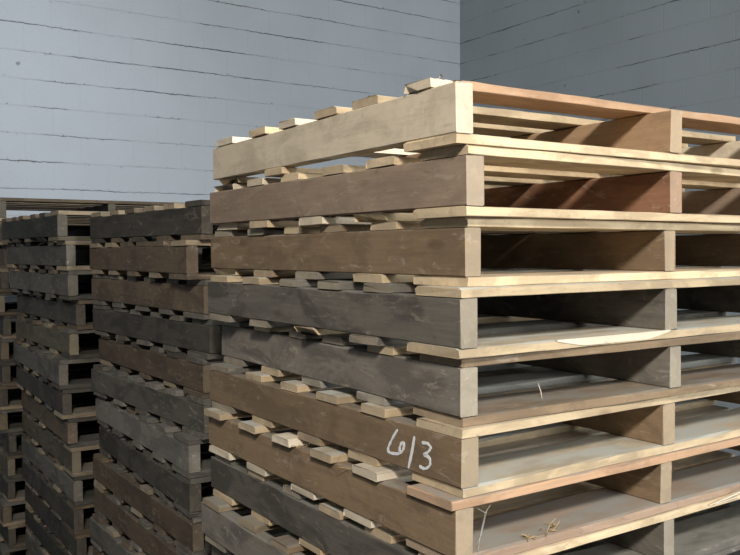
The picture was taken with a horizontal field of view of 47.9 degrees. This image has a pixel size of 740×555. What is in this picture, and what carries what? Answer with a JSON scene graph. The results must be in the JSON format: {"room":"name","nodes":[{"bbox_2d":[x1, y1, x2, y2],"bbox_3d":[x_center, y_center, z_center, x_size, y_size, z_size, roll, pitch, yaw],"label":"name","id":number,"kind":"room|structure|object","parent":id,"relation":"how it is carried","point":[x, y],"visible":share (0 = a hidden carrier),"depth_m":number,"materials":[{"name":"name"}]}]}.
{"room":"warehouse","nodes":[
{"label":"warehouse","id":0,"kind":"room"},
{"bbox_2d":[0,0,459,415],"bbox_3d":[-4.353,-1.079,4.982,12.529,5.400,0.200,-2,2,-34],"label":"wall","id":1,"kind":"structure","parent":0,"point":[111,100],"depth_m":6.71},
{"bbox_2d":[460,0,739,456],"bbox_3d":[4.441,-1.071,3.288,0.200,5.400,12.800,-2,2,-34],"label":"wall","id":2,"kind":"structure","parent":0,"point":[684,55],"depth_m":6.75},
{"bbox_2d":[732,499,739,505],"bbox_3d":[-0.778,1.869,-0.246,12.929,0.200,13.000,-2,2,-34],"label":"floor","id":3,"kind":"structure","parent":0,"point":[736,502],"depth_m":5.78,"materials":[{"name":"concrete"}]},
{"bbox_3d":[-1.675,1.549,4.996,1.150,0.119,1.023,-1,2,-33],"label":"pallet","id":4,"kind":"object","parent":3,"relation":"on","visible":0},
{"bbox_2d":[0,531,26,554],"bbox_3d":[-1.680,1.429,4.989,1.152,0.119,1.023,-1,2,-33],"label":"pallet","id":5,"kind":"object","parent":4,"relation":"on","point":[4,550],"visible":0.02,"depth_m":4.32,"materials":[{"name":"brown wood"}]},
{"bbox_2d":[0,509,25,548],"bbox_3d":[-1.657,1.308,5.003,1.152,0.119,1.023,-1,2,-34],"label":"pallet","id":6,"kind":"object","parent":5,"relation":"on","point":[8,533],"visible":0.04,"depth_m":4.31,"materials":[{"name":"brown wood"}]},
{"bbox_2d":[0,481,25,526],"bbox_3d":[-1.679,1.189,4.987,1.152,0.119,1.022,-2,2,-34],"label":"pallet","id":7,"kind":"object","parent":6,"relation":"on","point":[7,518],"visible":0.05,"depth_m":4.29,"materials":[{"name":"brown wood"}]},
{"bbox_2d":[0,458,24,502],"bbox_3d":[-1.652,1.069,4.995,1.153,0.119,1.023,-1,2,-33],"label":"pallet","id":8,"kind":"object","parent":7,"relation":"on","point":[8,487],"visible":0.04,"depth_m":4.31,"materials":[{"name":"brown wood"}]},
{"bbox_2d":[0,436,22,478],"bbox_3d":[-1.656,0.949,4.994,1.152,0.119,1.022,-1,2,-34],"label":"pallet","id":9,"kind":"object","parent":8,"relation":"on","point":[8,464],"visible":0.03,"depth_m":4.29,"materials":[{"name":"brown wood"}]},
{"bbox_2d":[0,415,25,455],"bbox_3d":[-1.655,0.829,4.994,1.153,0.119,1.022,-2,2,-34],"label":"pallet","id":10,"kind":"object","parent":9,"relation":"on","point":[8,441],"visible":0.04,"depth_m":4.29,"materials":[{"name":"brown wood"}]},
{"bbox_2d":[0,388,23,433],"bbox_3d":[-1.688,0.710,4.968,1.151,0.119,1.022,-2,2,-34],"label":"pallet","id":11,"kind":"object","parent":10,"relation":"on","point":[14,424],"visible":0.03,"depth_m":4.28,"materials":[{"name":"brown wood"}]},
{"bbox_2d":[0,385,22,409],"bbox_3d":[-1.681,0.590,4.964,1.152,0.119,1.023,-1,2,-33],"label":"pallet","id":12,"kind":"object","parent":11,"relation":"on","point":[14,401],"visible":0.06,"depth_m":4.27,"materials":[{"name":"brown wood"}]},
{"bbox_2d":[0,362,16,385],"bbox_3d":[-1.677,0.470,4.968,1.152,0.119,1.023,-2,2,-34],"label":"pallet","id":13,"kind":"object","parent":12,"relation":"on","point":[7,370],"visible":0.06,"depth_m":4.25,"materials":[{"name":"brown wood"}]},
{"bbox_2d":[0,338,14,362],"bbox_3d":[-1.681,0.350,4.963,1.149,0.119,1.022,-2,2,-34],"label":"pallet","id":14,"kind":"object","parent":13,"relation":"on","point":[6,345],"visible":0.02,"depth_m":4.24,"materials":[{"name":"brown wood"}]},
{"bbox_2d":[0,315,16,338],"bbox_3d":[-1.661,0.230,4.965,1.152,0.119,1.022,-1,2,-33],"label":"pallet","id":15,"kind":"object","parent":14,"relation":"on","point":[7,327],"visible":0.07,"depth_m":4.25,"materials":[{"name":"brown wood"}]},
{"bbox_2d":[0,292,93,315],"bbox_3d":[-1.692,0.110,4.948,1.151,0.119,1.023,-2,2,-34],"label":"pallet","id":16,"kind":"object","parent":15,"relation":"on","point":[10,307],"visible":0.04,"depth_m":4.25,"materials":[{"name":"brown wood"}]},
{"bbox_2d":[0,268,109,291],"bbox_3d":[-1.679,-0.010,4.953,1.153,0.119,1.023,-2,2,-34],"label":"pallet","id":17,"kind":"object","parent":16,"relation":"on","point":[83,280],"visible":0.08,"depth_m":4.23,"materials":[{"name":"brown wood"}]},
{"bbox_2d":[0,245,210,267],"bbox_3d":[-1.652,-0.130,4.960,1.153,0.119,1.022,-1,2,-33],"label":"pallet","id":18,"kind":"object","parent":17,"relation":"on","point":[82,253],"visible":0.08,"depth_m":4.90,"materials":[{"name":"brown wood"}]},
{"bbox_2d":[0,221,89,244],"bbox_3d":[-1.674,-0.250,4.944,1.151,0.119,1.023,-1,2,-33],"label":"pallet","id":19,"kind":"object","parent":18,"relation":"on","point":[74,229],"visible":0.08,"depth_m":4.85,"materials":[{"name":"brown wood"}]},
{"bbox_2d":[0,197,175,220],"bbox_3d":[-1.680,-0.370,4.942,1.153,0.119,1.023,-1,2,-34],"label":"pallet","id":20,"kind":"object","parent":19,"relation":"on","point":[18,204],"visible":0.33,"depth_m":4.59,"materials":[{"name":"brown wood"}]},
{"bbox_3d":[0.341,1.625,2.223,1.151,0.120,1.065,-2,2,-34],"label":"pallet","id":21,"kind":"object","parent":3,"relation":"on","visible":0},
{"bbox_3d":[0.323,1.504,2.209,1.152,0.120,1.065,-2,2,-34],"label":"pallet","id":22,"kind":"object","parent":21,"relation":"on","visible":0},
{"bbox_3d":[0.332,1.383,2.207,1.152,0.120,1.065,-2,2,-34],"label":"pallet","id":23,"kind":"object","parent":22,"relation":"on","visible":0},
{"bbox_3d":[0.331,1.263,2.196,1.153,0.120,1.065,-1,2,-33],"label":"pallet","id":24,"kind":"object","parent":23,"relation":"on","visible":0},
{"bbox_3d":[0.325,1.142,2.193,1.151,0.121,1.065,-1,2,-34],"label":"pallet","id":25,"kind":"object","parent":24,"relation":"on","visible":0},
{"bbox_3d":[0.332,1.021,2.190,1.153,0.121,1.064,-1,2,-33],"label":"pallet","id":26,"kind":"object","parent":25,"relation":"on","visible":0},
{"bbox_3d":[0.339,0.899,2.197,1.152,0.121,1.065,-2,2,-34],"label":"pallet","id":27,"kind":"object","parent":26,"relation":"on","visible":0},
{"bbox_2d":[212,545,234,554],"bbox_3d":[0.333,0.778,2.195,1.152,0.120,1.064,-2,2,-34],"label":"pallet","id":28,"kind":"object","parent":27,"relation":"on","point":[215,551],"visible":0.02,"depth_m":2.27,"materials":[{"name":"grey wood"}]},
{"bbox_2d":[201,496,739,554],"bbox_3d":[0.308,0.658,2.174,1.152,0.120,1.064,-2,2,-34],"label":"pallet","id":29,"kind":"object","parent":28,"relation":"on","point":[223,528],"visible":0.12,"depth_m":2.10,"materials":[{"name":"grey wood"}]},
{"bbox_2d":[211,444,739,554],"bbox_3d":[0.337,0.530,2.177,1.152,0.134,1.079,-2,2,-34],"label":"pallet","id":30,"kind":"object","parent":29,"relation":"on","point":[322,528],"visible":0.24,"depth_m":1.84,"materials":[{"name":"grey wood"}]},
{"bbox_2d":[204,405,739,554],"bbox_3d":[0.318,0.416,2.175,1.168,0.120,1.065,-2,2,-34],"label":"pallet","id":31,"kind":"object","parent":30,"relation":"on","point":[433,521],"visible":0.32,"depth_m":1.72,"materials":[{"name":"brown wood"}]},
{"bbox_2d":[210,362,739,497],"bbox_3d":[0.330,0.295,2.183,1.152,0.120,1.064,-2,2,-34],"label":"pallet","id":32,"kind":"object","parent":31,"relation":"on","point":[442,456],"visible":0.47,"depth_m":1.74,"materials":[{"name":"brown wood"}]},
{"bbox_2d":[221,319,739,426],"bbox_3d":[0.354,0.173,2.182,1.152,0.120,1.064,-1,2,-33],"label":"pallet","id":33,"kind":"object","parent":32,"relation":"on","point":[443,389],"visible":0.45,"depth_m":1.75,"materials":[{"name":"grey wood"}]},
{"bbox_2d":[208,275,739,358],"bbox_3d":[0.328,0.053,2.164,1.152,0.120,1.065,-2,2,-34],"label":"pallet","id":34,"kind":"object","parent":33,"relation":"on","point":[437,320],"visible":0.73,"depth_m":1.75,"materials":[{"name":"grey wood"}]},
{"bbox_2d":[211,217,739,286],"bbox_3d":[0.333,-0.069,2.190,1.152,0.120,1.065,-2,2,-35],"label":"pallet","id":35,"kind":"object","parent":34,"relation":"on","point":[455,251],"visible":1,"depth_m":1.80,"materials":[{"name":"brown wood"}]},
{"bbox_2d":[210,144,739,229],"bbox_3d":[0.336,-0.189,2.158,1.152,0.120,1.065,-2,2,-34],"label":"pallet","id":36,"kind":"object","parent":35,"relation":"on","point":[465,180],"visible":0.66,"depth_m":1.74,"materials":[{"name":"brown wood"}]},
{"bbox_2d":[213,74,739,184],"bbox_3d":[0.338,-0.316,2.138,1.153,0.134,1.064,-1,2,-33],"label":"pallet","id":37,"kind":"object","parent":36,"relation":"on","point":[438,113],"visible":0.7,"depth_m":1.72,"materials":[{"name":"beige wood"}]},
{"bbox_2d":[477,507,488,548],"bbox_3d":[0.195,0.437,1.452,0.028,0.079,0.013,-2,2,-34],"label":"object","id":38,"kind":"object","parent":31,"relation":"attached to","point":[488,507],"visible":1,"depth_m":1.45,"materials":[{"name":"white"}]},
{"bbox_2d":[521,533,536,540],"bbox_3d":[0.291,0.475,1.530,0.027,0.008,0.026,-2,2,-34],"label":"tuft","id":39,"kind":"object","parent":31,"relation":"on","point":[523,534],"visible":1,"depth_m":1.53,"materials":[{"name":"plant"}]},
{"bbox_2d":[538,518,559,535],"bbox_3d":[0.332,0.467,1.563,0.034,0.022,0.076,1,2,29],"label":"tuft","id":40,"kind":"object","parent":31,"relation":"on","point":[555,518],"visible":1,"depth_m":1.57,"materials":[{"name":"plant"}]},
{"bbox_3d":[-0.354,1.597,3.261,1.153,0.119,1.023,-2,2,-34],"label":"pallet","id":41,"kind":"object","parent":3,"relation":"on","visible":0},
{"bbox_3d":[-0.347,1.477,3.263,1.149,0.119,1.023,-2,2,-34],"label":"pallet","id":42,"kind":"object","parent":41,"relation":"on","visible":0},
{"bbox_3d":[-0.356,1.358,3.253,1.150,0.119,1.023,-2,2,-34],"label":"pallet","id":43,"kind":"object","parent":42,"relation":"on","visible":0},
{"bbox_3d":[-0.349,1.238,3.255,1.151,0.119,1.023,-2,2,-34],"label":"pallet","id":44,"kind":"object","parent":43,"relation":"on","visible":0},
{"bbox_2d":[93,545,107,554],"bbox_3d":[-0.357,1.119,3.246,1.151,0.119,1.023,-2,2,-34],"label":"pallet","id":45,"kind":"object","parent":44,"relation":"on","point":[96,551],"visible":0.02,"depth_m":3.29,"materials":[{"name":"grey wood"}]},
{"bbox_2d":[90,513,147,554],"bbox_3d":[-0.362,0.999,3.239,1.152,0.119,1.023,-2,2,-34],"label":"pallet","id":46,"kind":"object","parent":45,"relation":"on","point":[104,537],"visible":0.09,"depth_m":3.15,"materials":[{"name":"grey wood"}]},
{"bbox_2d":[94,483,211,554],"bbox_3d":[-0.350,0.879,3.244,1.152,0.119,1.023,-2,2,-34],"label":"pallet","id":47,"kind":"object","parent":46,"relation":"on","point":[141,532],"visible":0.11,"depth_m":2.95,"materials":[{"name":"brown wood"}]},
{"bbox_2d":[93,453,250,554],"bbox_3d":[-0.349,0.760,3.242,1.151,0.119,1.022,-2,2,-34],"label":"pallet","id":48,"kind":"object","parent":47,"relation":"on","point":[167,519],"visible":0.14,"depth_m":2.79,"materials":[{"name":"brown wood"}]},
{"bbox_2d":[99,422,293,517],"bbox_3d":[-0.333,0.640,3.235,1.152,0.119,1.022,-1,2,-33],"label":"pallet","id":49,"kind":"object","parent":48,"relation":"on","point":[185,493],"visible":0.14,"depth_m":2.77,"materials":[{"name":"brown wood"}]},
{"bbox_2d":[95,396,297,478],"bbox_3d":[-0.344,0.521,3.231,1.151,0.119,1.023,-1,2,-33],"label":"pallet","id":50,"kind":"object","parent":49,"relation":"on","point":[184,450],"visible":0.18,"depth_m":2.74,"materials":[{"name":"grey wood"}]},
{"bbox_2d":[91,364,251,439],"bbox_3d":[-0.341,0.401,3.237,1.152,0.119,1.023,-2,2,-37],"label":"pallet","id":51,"kind":"object","parent":50,"relation":"on","point":[174,407],"visible":0.11,"depth_m":2.80,"materials":[{"name":"grey wood"}]},
{"bbox_2d":[99,335,297,398],"bbox_3d":[-0.324,0.281,3.245,1.153,0.119,1.023,-2,2,-35],"label":"pallet","id":52,"kind":"object","parent":51,"relation":"on","point":[177,369],"visible":0.22,"depth_m":2.79,"materials":[{"name":"brown wood"}]},
{"bbox_2d":[93,304,365,359],"bbox_3d":[-0.332,0.162,3.236,1.153,0.119,1.023,-2,2,-37],"label":"pallet","id":53,"kind":"object","parent":52,"relation":"on","point":[200,338],"visible":0.22,"depth_m":2.78,"materials":[{"name":"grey wood"}]},
{"bbox_2d":[92,274,362,319],"bbox_3d":[-0.339,0.043,3.229,1.151,0.119,1.022,-2,2,-37],"label":"pallet","id":54,"kind":"object","parent":53,"relation":"on","point":[189,298],"visible":0.18,"depth_m":2.80,"materials":[{"name":"brown wood"}]},
{"bbox_2d":[90,240,221,279],"bbox_3d":[-0.356,-0.077,3.213,1.153,0.119,1.023,-2,2,-34],"label":"pallet","id":55,"kind":"object","parent":54,"relation":"on","point":[174,259],"visible":0.29,"depth_m":2.75,"materials":[{"name":"brown wood"}]},
{"bbox_2d":[90,200,354,242],"bbox_3d":[-0.341,-0.197,3.221,1.151,0.119,1.023,-2,2,-36],"label":"pallet","id":56,"kind":"object","parent":55,"relation":"on","point":[189,220],"visible":0.19,"depth_m":2.78,"materials":[{"name":"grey wood"}]},
{"bbox_3d":[-1.001,1.571,4.158,1.153,0.120,1.013,-2,2,-34],"label":"pallet","id":57,"kind":"object","parent":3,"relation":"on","visible":0},
{"bbox_3d":[-1.001,1.451,4.154,1.151,0.120,1.012,-2,2,-34],"label":"pallet","id":58,"kind":"object","parent":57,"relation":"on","visible":0},
{"bbox_2d":[26,528,49,554],"bbox_3d":[-1.002,1.331,4.150,1.151,0.120,1.013,-2,2,-34],"label":"pallet","id":59,"kind":"object","parent":58,"relation":"on","point":[33,547],"visible":0.06,"depth_m":4.11,"materials":[{"name":"grey wood"}]},
{"bbox_2d":[25,505,92,554],"bbox_3d":[-1.003,1.210,4.146,1.153,0.120,1.013,-2,2,-34],"label":"pallet","id":60,"kind":"object","parent":59,"relation":"on","point":[36,526],"visible":0.08,"depth_m":3.93,"materials":[{"name":"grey wood"}]},
{"bbox_2d":[25,482,92,554],"bbox_3d":[-1.003,1.090,4.143,1.152,0.120,1.013,-2,2,-34],"label":"pallet","id":61,"kind":"object","parent":60,"relation":"on","point":[76,545],"visible":0.1,"depth_m":3.66,"materials":[{"name":"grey wood"}]},
{"bbox_2d":[22,457,112,535],"bbox_3d":[-1.011,0.970,4.134,1.151,0.120,1.013,-2,2,-34],"label":"pallet","id":62,"kind":"object","parent":61,"relation":"on","point":[63,508],"visible":0.11,"depth_m":3.64,"materials":[{"name":"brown wood"}]},
{"bbox_2d":[22,433,132,505],"bbox_3d":[-1.013,0.850,4.130,1.153,0.120,1.012,-2,2,-34],"label":"pallet","id":63,"kind":"object","parent":62,"relation":"on","point":[72,487],"visible":0.14,"depth_m":3.65,"materials":[{"name":"grey wood"}]},
{"bbox_2d":[22,410,116,476],"bbox_3d":[-1.010,0.730,4.121,1.153,0.120,1.013,-1,2,-33],"label":"pallet","id":64,"kind":"object","parent":63,"relation":"on","point":[71,458],"visible":0.12,"depth_m":3.63,"materials":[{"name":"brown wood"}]},
{"bbox_2d":[21,390,132,447],"bbox_3d":[-1.014,0.610,4.108,1.152,0.120,1.013,-1,2,-33],"label":"pallet","id":65,"kind":"object","parent":64,"relation":"on","point":[67,430],"visible":0.12,"depth_m":3.59,"materials":[{"name":"brown wood"}]},
{"bbox_2d":[16,365,97,418],"bbox_3d":[-1.032,0.490,4.093,1.151,0.120,1.013,-1,2,-33],"label":"pallet","id":66,"kind":"object","parent":65,"relation":"on","point":[60,401],"visible":0.14,"depth_m":3.61,"materials":[{"name":"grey wood"}]},
{"bbox_2d":[13,339,101,389],"bbox_3d":[-1.042,0.369,4.082,1.151,0.120,1.012,-1,2,-33],"label":"pallet","id":67,"kind":"object","parent":66,"relation":"on","point":[51,367],"visible":0.21,"depth_m":3.62,"materials":[{"name":"grey wood"}]},
{"bbox_2d":[16,315,100,359],"bbox_3d":[-1.027,0.248,4.104,1.152,0.120,1.012,-2,2,-34],"label":"pallet","id":68,"kind":"object","parent":67,"relation":"on","point":[71,343],"visible":0.17,"depth_m":3.65,"materials":[{"name":"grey wood"}]},
{"bbox_2d":[17,292,112,329],"bbox_3d":[-1.015,0.128,4.108,1.152,0.120,1.013,-2,2,-35],"label":"pallet","id":69,"kind":"object","parent":68,"relation":"on","point":[73,314],"visible":0.15,"depth_m":3.65,"materials":[{"name":"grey wood"}]},
{"bbox_2d":[9,268,92,299],"bbox_3d":[-1.042,0.008,4.087,1.152,0.120,1.013,-2,2,-36],"label":"pallet","id":70,"kind":"object","parent":69,"relation":"on","point":[61,284],"visible":0.2,"depth_m":3.61,"materials":[{"name":"grey wood"}]},
{"bbox_2d":[6,241,210,270],"bbox_3d":[-1.050,-0.112,4.078,1.152,0.120,1.013,-2,2,-36],"label":"pallet","id":71,"kind":"object","parent":70,"relation":"on","point":[51,255],"visible":0.3,"depth_m":3.64,"materials":[{"name":"grey wood"}]},
{"bbox_2d":[1,210,216,242],"bbox_3d":[-1.071,-0.232,4.061,1.153,0.120,1.013,-2,2,-35],"label":"pallet","id":72,"kind":"object","parent":71,"relation":"on","point":[52,226],"visible":0.25,"depth_m":3.57,"materials":[{"name":"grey wood"}]}
]}

